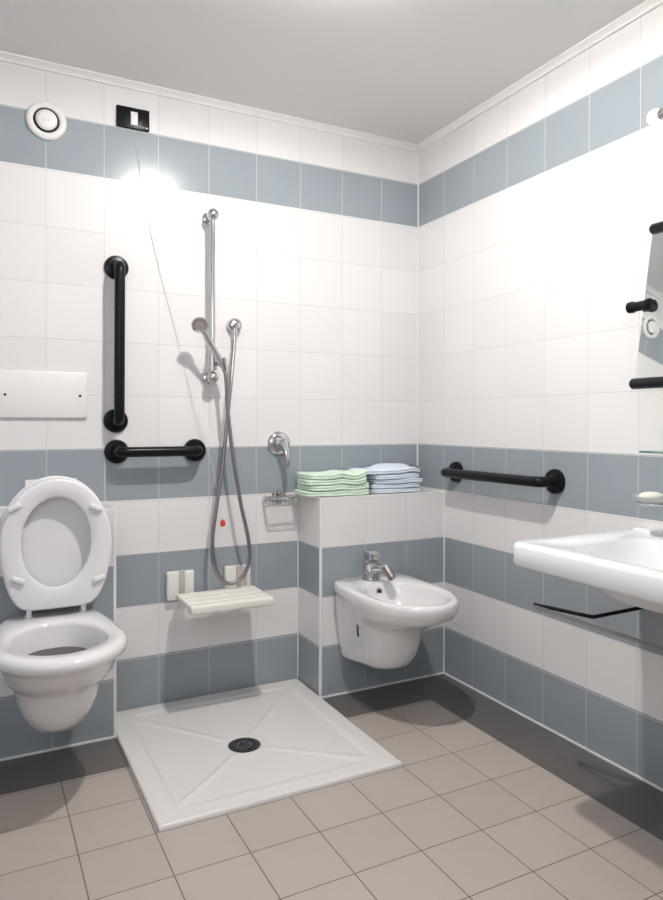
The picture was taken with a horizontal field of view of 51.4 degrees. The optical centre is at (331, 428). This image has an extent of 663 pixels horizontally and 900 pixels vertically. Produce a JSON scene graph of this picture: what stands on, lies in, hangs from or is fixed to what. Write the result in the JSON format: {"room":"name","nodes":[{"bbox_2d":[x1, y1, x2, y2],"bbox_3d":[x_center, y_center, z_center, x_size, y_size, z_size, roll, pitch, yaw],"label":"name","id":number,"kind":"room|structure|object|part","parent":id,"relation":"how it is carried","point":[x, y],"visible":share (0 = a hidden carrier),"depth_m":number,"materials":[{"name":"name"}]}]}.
{"room":"accessible bathroom","nodes":[
{"label":"accessible bathroom","id":0,"kind":"room"},
{"bbox_2d":[0,503,113,758],"bbox_3d":[-1.401,0.690,2.220,1.334,0.814,0.188,0,1,-27],"label":"wall","id":1,"kind":"structure","parent":0,"point":[17,737],"depth_m":2.36,"materials":[{"name":"tile"}]},
{"bbox_2d":[0,736,115,760],"bbox_3d":[-1.357,1.095,2.138,1.334,0.006,0.006,0,1,-27],"label":"trim","id":2,"kind":"structure","parent":1,"relation":"attached to","point":[111,737],"depth_m":2.35,"materials":[{"name":"white"}]},
{"bbox_2d":[0,508,115,516],"bbox_3d":[-1.358,0.286,2.136,1.335,0.008,0.008,0,1,-27],"label":"trim","id":3,"kind":"structure","parent":1,"relation":"attached to","point":[106,509],"depth_m":2.43,"materials":[{"name":"white"}]},
{"bbox_2d":[0,476,127,732],"bbox_3d":[-0.834,0.539,2.095,0.390,0.759,0.554,0,1,-27],"label":"toilet","id":4,"kind":"object","parent":1,"relation":"attached to","point":[56,540],"visible":1,"depth_m":2.22,"materials":[{"name":"white ceramic"}]},
{"bbox_3d":[-0.931,0.372,2.323,0.352,0.430,0.020,0,1,-27],"label":"lid","id":5,"kind":"part","parent":4,"relation":"part of","materials":[{"name":"white plastic"}]},
{"bbox_3d":[-0.908,0.378,2.279,0.346,0.427,0.026,0,1,-27],"label":"seat","id":6,"kind":"part","parent":4,"relation":"part of","materials":[{"name":"white plastic"}]},
{"bbox_3d":[-0.834,0.770,2.097,0.390,0.297,0.554,0,1,-27],"label":"bowl","id":7,"kind":"part","parent":4,"relation":"part of","materials":[{"name":"white ceramic"}]},
{"bbox_2d":[114,510,115,735],"bbox_3d":[-0.769,0.692,2.445,0.008,0.808,0.008,0,1,-27],"label":"trim","id":8,"kind":"structure","parent":1,"relation":"attached to","point":[114,510],"depth_m":2.44,"materials":[{"name":"white"}]},
{"bbox_2d":[0,61,418,711],"bbox_3d":[-0.837,-0.115,2.666,2.950,2.416,0.100,0,1,-27],"label":"wall","id":9,"kind":"structure","parent":0,"point":[316,231],"depth_m":2.77,"materials":[{"name":"tile"}]},
{"bbox_2d":[0,370,86,417],"bbox_3d":[-1.128,-0.124,2.449,0.493,0.168,0.017,0,1,-27],"label":"panel","id":10,"kind":"object","parent":9,"relation":"attached to","point":[23,394],"visible":1,"depth_m":2.49,"materials":[{"name":"white plastic"}]},
{"bbox_2d":[26,101,66,140],"bbox_3d":[-1.029,-1.115,2.484,0.138,0.138,0.027,0,1,-27],"label":"air vent","id":11,"kind":"object","parent":9,"relation":"in","point":[45,120],"visible":1,"depth_m":2.48,"materials":[{"name":"white plastic"}]},
{"bbox_2d":[25,478,76,485],"bbox_3d":[-1.023,0.194,2.511,0.175,0.024,0.010,0,1,-27],"label":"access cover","id":12,"kind":"object","parent":9,"relation":"attached to","point":[27,482],"visible":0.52,"depth_m":2.47,"materials":[{"name":"white plastic"}]},
{"bbox_2d":[103,256,128,432],"bbox_3d":[-0.797,-0.321,2.573,0.093,0.670,0.098,0,1,-27],"label":"grab bar","id":13,"kind":"object","parent":9,"relation":"attached to","point":[115,420],"visible":1,"depth_m":2.53,"materials":[{"name":"black metal"}]},
{"bbox_2d":[104,439,205,462],"bbox_3d":[-0.662,0.086,2.647,0.393,0.090,0.098,0,1,-27],"label":"grab bar","id":14,"kind":"object","parent":9,"relation":"attached to","point":[115,451],"visible":1,"depth_m":2.61,"materials":[{"name":"black metal"}]},
{"bbox_2d":[116,105,224,526],"bbox_3d":[-0.623,-0.422,2.690,0.410,1.613,0.083,0,1,-12],"label":"pull cord","id":15,"kind":"object","parent":9,"relation":"attached to","point":[126,117],"visible":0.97,"depth_m":2.63,"materials":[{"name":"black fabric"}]},
{"bbox_2d":[116,105,148,131],"bbox_3d":[-0.759,-1.187,2.632,0.125,0.082,0.010,0,1,-27],"label":"switch plate","id":16,"kind":"object","parent":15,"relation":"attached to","point":[126,117],"depth_m":2.62,"materials":[{"name":"black plastic"}]},
{"bbox_3d":[-0.427,0.370,2.707,0.021,0.029,0.021,0,1,-27],"label":"pull knob","id":17,"kind":"part","parent":15,"relation":"part of","materials":[{"name":"red plastic"}]},
{"bbox_2d":[0,51,417,151],"bbox_3d":[-0.806,-1.310,2.598,2.750,0.024,0.026,0,1,-27],"label":"trim","id":18,"kind":"structure","parent":9,"relation":"attached to","point":[7,57],"depth_m":2.73,"materials":[{"name":"white paint"}]},
{"bbox_2d":[202,208,228,383],"bbox_3d":[-0.464,-0.525,2.728,0.064,0.691,0.137,0,1,-42],"label":"shower rail","id":19,"kind":"object","parent":9,"relation":"attached to","point":[209,218],"visible":0.99,"depth_m":2.71,"materials":[{"name":"silver metal"}]},
{"bbox_2d":[191,317,222,367],"bbox_3d":[-0.465,-0.331,2.645,0.154,0.188,0.053,0,1,-41],"label":"shower","id":20,"kind":"object","parent":19,"relation":"attached to","point":[199,324],"visible":1,"depth_m":2.62,"materials":[{"name":"silver metal"}]},
{"bbox_3d":[-0.462,-0.322,2.660,0.130,0.171,0.028,0,1,-45],"label":"handle","id":21,"kind":"part","parent":20,"relation":"part of","materials":[{"name":"silver metal"}]},
{"bbox_3d":[-0.479,-0.204,2.743,0.048,0.048,0.090,0,1,-27],"label":"rail mount","id":22,"kind":"part","parent":19,"relation":"part of","materials":[{"name":"silver metal"}]},
{"bbox_3d":[-0.478,-0.847,2.737,0.048,0.048,0.090,0,1,-27],"label":"rail mount","id":23,"kind":"part","parent":19,"relation":"part of","materials":[{"name":"silver metal"}]},
{"bbox_2d":[166,564,273,614],"bbox_3d":[-0.433,0.620,2.664,0.348,0.116,0.288,0,1,-27],"label":"shower bench","id":24,"kind":"object","parent":9,"relation":"attached to","point":[179,584],"visible":0.97,"depth_m":2.67,"materials":[{"name":"white plastic"}]},
{"bbox_2d":[226,318,241,339],"bbox_3d":[-0.395,-0.408,2.813,0.062,0.093,0.038,0,1,-27],"label":"outlet","id":25,"kind":"object","parent":9,"relation":"attached to","point":[234,325],"visible":1,"depth_m":2.80,"materials":[{"name":"silver metal"}]},
{"bbox_2d":[210,339,251,585],"bbox_3d":[-0.398,0.125,2.732,0.097,0.997,0.146,0,1,34],"label":"shower hose","id":26,"kind":"object","parent":25,"relation":"attached to","point":[228,389],"visible":1,"depth_m":2.73,"materials":[{"name":"silver metal"}]},
{"bbox_2d":[267,432,289,467],"bbox_3d":[-0.204,0.087,2.886,0.102,0.152,0.093,0,1,-27],"label":"shower mixer","id":27,"kind":"object","parent":9,"relation":"attached to","point":[278,443],"visible":1,"depth_m":2.89,"materials":[{"name":"silver metal"}]},
{"bbox_3d":[-0.222,0.062,2.919,0.102,0.102,0.018,0,1,-27],"label":"plate","id":28,"kind":"part","parent":27,"relation":"part of","materials":[{"name":"silver metal"}]},
{"bbox_3d":[-0.195,0.107,2.869,0.035,0.112,0.053,0,1,-27],"label":"lever","id":29,"kind":"part","parent":27,"relation":"part of","materials":[{"name":"silver metal"}]},
{"bbox_2d":[263,490,298,504],"bbox_3d":[-0.212,0.286,2.887,0.137,0.053,0.088,0,1,-27],"label":"basket","id":30,"kind":"object","parent":9,"relation":"attached to","point":[276,497],"visible":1,"depth_m":2.89,"materials":[{"name":"silver metal"}]},
{"bbox_3d":[-0.210,0.297,2.883,0.137,0.030,0.080,0,1,-27],"label":"basket frame","id":31,"kind":"part","parent":30,"relation":"part of","materials":[{"name":"silver metal"}]},
{"bbox_2d":[297,495,298,677],"bbox_3d":[-0.145,0.677,2.973,0.004,0.798,0.004,0,1,-27],"label":"trim","id":32,"kind":"structure","parent":9,"relation":"attached to","point":[297,495],"depth_m":2.97,"materials":[{"name":"white"}]},
{"bbox_2d":[417,153,418,482],"bbox_3d":[0.407,-0.510,3.246,0.004,1.572,0.004,0,1,-27],"label":"trim","id":33,"kind":"structure","parent":9,"relation":"attached to","point":[418,153],"depth_m":3.25,"materials":[{"name":"white plastic"}]},
{"bbox_2d":[0,0,645,143],"bbox_3d":[-0.008,-1.356,1.055,2.950,0.100,3.700,0,1,-27],"label":"ceiling","id":34,"kind":"structure","parent":0,"point":[402,70],"depth_m":2.36,"materials":[{"name":"white paint"}]},
{"bbox_2d":[0,674,662,899],"bbox_3d":[-0.012,1.160,1.079,2.950,0.100,3.700,0,1,-27],"label":"floor","id":35,"kind":"structure","parent":0,"point":[485,801],"depth_m":1.90,"materials":[{"name":"tile"}]},
{"bbox_2d":[116,678,402,831],"bbox_3d":[-0.310,1.089,2.427,0.792,0.015,0.828,0,1,-27],"label":"shower tray","id":36,"kind":"object","parent":35,"relation":"on","point":[196,759],"visible":1,"depth_m":2.33,"materials":[{"name":"white ceramic"}]},
{"bbox_2d":[298,488,443,696],"bbox_3d":[0.180,0.685,3.025,0.619,0.814,0.211,0,1,-27],"label":"wall ledge","id":37,"kind":"object","parent":35,"relation":"on","point":[407,531],"visible":0.5,"depth_m":2.90,"materials":[{"name":"tile"}]},
{"bbox_2d":[319,500,321,696],"bbox_3d":[-0.045,0.690,2.793,0.008,0.808,0.008,0,1,-27],"label":"trim","id":38,"kind":"structure","parent":37,"relation":"attached to","point":[320,501],"depth_m":2.79,"materials":[{"name":"white"}]},
{"bbox_2d":[294,488,368,496],"bbox_3d":[0.001,0.264,2.920,0.299,0.026,0.189,0,1,-27],"label":"folded towel","id":39,"kind":"object","parent":37,"relation":"on","point":[306,493],"visible":0.66,"depth_m":2.84,"materials":[{"name":"green fabric"}]},
{"bbox_2d":[297,482,368,490],"bbox_3d":[0.006,0.239,2.921,0.279,0.032,0.182,0,1,-27],"label":"folded towel","id":40,"kind":"object","parent":39,"relation":"on","point":[364,485],"visible":0.7,"depth_m":2.84,"materials":[{"name":"green fabric"}]},
{"bbox_2d":[296,476,366,485],"bbox_3d":[-0.004,0.216,2.918,0.277,0.037,0.188,0,1,-27],"label":"folded towel","id":41,"kind":"object","parent":40,"relation":"on","point":[362,480],"visible":0.69,"depth_m":2.84,"materials":[{"name":"green fabric"}]},
{"bbox_2d":[297,469,365,479],"bbox_3d":[0.001,0.192,2.923,0.273,0.042,0.184,0,1,-27],"label":"folded towel","id":42,"kind":"object","parent":41,"relation":"on","point":[330,474],"visible":0.99,"depth_m":2.86,"materials":[{"name":"green fabric"}]},
{"bbox_2d":[319,491,443,499],"bbox_3d":[0.227,0.281,2.930,0.620,0.008,0.008,0,1,-27],"label":"trim","id":43,"kind":"structure","parent":37,"relation":"attached to","point":[357,496],"depth_m":2.92,"materials":[{"name":"white plastic"}]},
{"bbox_2d":[321,672,443,697],"bbox_3d":[0.229,1.089,2.933,0.619,0.006,0.006,0,1,-27],"label":"trim","id":44,"kind":"structure","parent":37,"relation":"attached to","point":[361,689],"depth_m":2.92,"materials":[{"name":"white"}]},
{"bbox_2d":[368,487,421,492],"bbox_3d":[0.257,0.264,3.058,0.249,0.023,0.178,0,1,-27],"label":"folded towel","id":45,"kind":"object","parent":37,"relation":"on","point":[407,489],"visible":0.44,"depth_m":2.97,"materials":[{"name":"blue fabric"}]},
{"bbox_2d":[369,482,419,487],"bbox_3d":[0.256,0.243,3.057,0.249,0.029,0.186,0,1,-27],"label":"folded towel","id":46,"kind":"object","parent":45,"relation":"on","point":[409,484],"visible":0.57,"depth_m":2.98,"materials":[{"name":"blue fabric"}]},
{"bbox_2d":[366,477,421,483],"bbox_3d":[0.263,0.222,3.055,0.248,0.035,0.185,0,1,-27],"label":"folded towel","id":47,"kind":"object","parent":46,"relation":"on","point":[408,479],"visible":0.55,"depth_m":2.97,"materials":[{"name":"blue fabric"}]},
{"bbox_2d":[366,472,418,479],"bbox_3d":[0.252,0.200,3.052,0.248,0.041,0.181,0,1,-27],"label":"folded towel","id":48,"kind":"object","parent":47,"relation":"on","point":[406,474],"visible":0.48,"depth_m":2.97,"materials":[{"name":"blue fabric"}]},
{"bbox_2d":[349,463,419,474],"bbox_3d":[0.234,0.179,3.042,0.300,0.048,0.179,0,1,-27],"label":"folded towel","id":49,"kind":"object","parent":48,"relation":"on","point":[381,468],"visible":0.87,"depth_m":2.99,"materials":[{"name":"blue fabric"}]},
{"bbox_2d":[334,550,458,668],"bbox_3d":[0.264,0.723,2.645,0.358,0.444,0.542,0,1,-27],"label":"bidet","id":50,"kind":"object","parent":37,"relation":"attached to","point":[382,619],"visible":1,"depth_m":2.64,"materials":[{"name":"white ceramic"}]},
{"bbox_2d":[363,550,395,581],"bbox_3d":[0.189,0.560,2.782,0.076,0.120,0.173,0,1,-27],"label":"faucet","id":51,"kind":"object","parent":50,"relation":"on","point":[371,566],"depth_m":2.80,"materials":[{"name":"silver metal"}]},
{"bbox_2d":[418,4,662,787],"bbox_3d":[1.256,-0.102,1.721,0.100,2.416,3.500,0,1,-27],"label":"wall","id":52,"kind":"structure","parent":0,"point":[537,212],"depth_m":2.50,"materials":[{"name":"tile"}]},
{"bbox_2d":[443,491,444,671],"bbox_3d":[0.502,0.685,3.071,0.004,0.814,0.004,0,1,-27],"label":"trim","id":53,"kind":"structure","parent":52,"relation":"attached to","point":[444,491],"depth_m":3.07,"materials":[{"name":"white"}]},
{"bbox_2d":[440,462,565,493],"bbox_3d":[0.634,0.188,2.712,0.098,0.093,0.664,0,1,-27],"label":"grab bar","id":54,"kind":"object","parent":52,"relation":"attached to","point":[554,482],"visible":1,"depth_m":2.56,"materials":[{"name":"black metal"}]},
{"bbox_2d":[417,0,662,151],"bbox_3d":[1.202,-1.298,1.681,0.026,0.024,3.500,0,1,-27],"label":"trim","id":55,"kind":"structure","parent":52,"relation":"attached to","point":[646,6],"depth_m":2.48,"materials":[{"name":"white paint"}]},
{"bbox_2d":[444,672,662,791],"bbox_3d":[1.255,1.104,1.615,0.006,0.006,3.289,0,1,-27],"label":"trim","id":56,"kind":"structure","parent":52,"relation":"attached to","point":[454,678],"depth_m":2.44,"materials":[{"name":"white"}]},
{"bbox_2d":[513,527,662,613],"bbox_3d":[0.890,0.387,1.739,0.536,0.156,0.698,0,1,-27],"label":"washbasin","id":57,"kind":"object","parent":52,"relation":"attached to","point":[626,566],"visible":1,"depth_m":1.79,"materials":[{"name":"white ceramic"}]},
{"bbox_2d":[532,603,662,650],"bbox_3d":[0.947,0.555,1.857,0.316,0.018,0.813,0,1,-27],"label":"towel rail","id":58,"kind":"object","parent":52,"relation":"attached to","point":[545,607],"visible":0.91,"depth_m":2.03,"materials":[{"name":"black metal"}]},
{"bbox_3d":[0.804,0.552,2.085,0.349,0.018,0.135,0,1,0],"label":"bent arm","id":59,"kind":"part","parent":58,"relation":"part of","materials":[{"name":"black metal"}]},
{"bbox_2d":[625,221,662,388],"bbox_3d":[1.072,-0.365,1.819,0.134,0.500,0.648,0,1,-27],"label":"mirror","id":60,"kind":"object","parent":52,"relation":"attached to","point":[649,368],"visible":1,"depth_m":2.03,"materials":[{"name":"silver glass"}]},
{"bbox_3d":[0.954,-0.368,2.077,0.106,0.038,0.081,0,1,-27],"label":"pivot knob","id":61,"kind":"part","parent":60,"relation":"part of","materials":[{"name":"black plastic"}]},
{"bbox_3d":[1.080,-0.131,1.804,0.134,0.033,0.610,0,1,-27],"label":"rod","id":62,"kind":"part","parent":60,"relation":"part of","materials":[{"name":"black metal"}]},
{"bbox_3d":[1.065,-0.364,1.811,0.083,0.468,0.560,0,1,-27],"label":"mirror pane","id":63,"kind":"part","parent":60,"relation":"part of","materials":[{"name":"clear glass"}]},
{"bbox_3d":[1.116,-0.598,1.815,0.057,0.033,0.604,0,1,-27],"label":"rod","id":64,"kind":"part","parent":60,"relation":"part of","materials":[{"name":"black metal"}]},
{"bbox_2d":[631,494,662,505],"bbox_3d":[0.959,0.207,2.020,0.155,0.056,0.123,0,1,-27],"label":"soap dish","id":65,"kind":"object","parent":52,"relation":"attached to","point":[642,501],"visible":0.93,"depth_m":1.98,"materials":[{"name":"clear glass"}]},
{"bbox_2d":[638,492,662,497],"bbox_3d":[0.936,0.196,2.015,0.076,0.026,0.064,0,1,-27],"label":"soap bar","id":66,"kind":"object","parent":65,"relation":"on","point":[644,494],"visible":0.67,"depth_m":1.99,"materials":[{"name":"white"}]},
{"bbox_2d":[639,450,662,453],"bbox_3d":[1.092,0.071,1.795,0.125,0.028,0.578,0,1,-27],"label":"glass shelf","id":67,"kind":"object","parent":52,"relation":"attached to","point":[640,451],"visible":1,"depth_m":2.00,"materials":[{"name":"teal"}]},
{"bbox_2d":[647,107,662,125],"bbox_3d":[1.036,-0.915,1.919,0.103,0.048,0.308,0,1,-27],"label":"wall lamp","id":68,"kind":"object","parent":52,"relation":"attached to","point":[655,116],"visible":1,"depth_m":2.01,"materials":[{"name":"white"}]},
{"bbox_3d":[1.047,-0.916,1.902,0.099,0.040,0.269,0,1,-27],"label":"lamp arm","id":69,"kind":"part","parent":68,"relation":"part of","materials":[{"name":"silver metal"}]}
]}

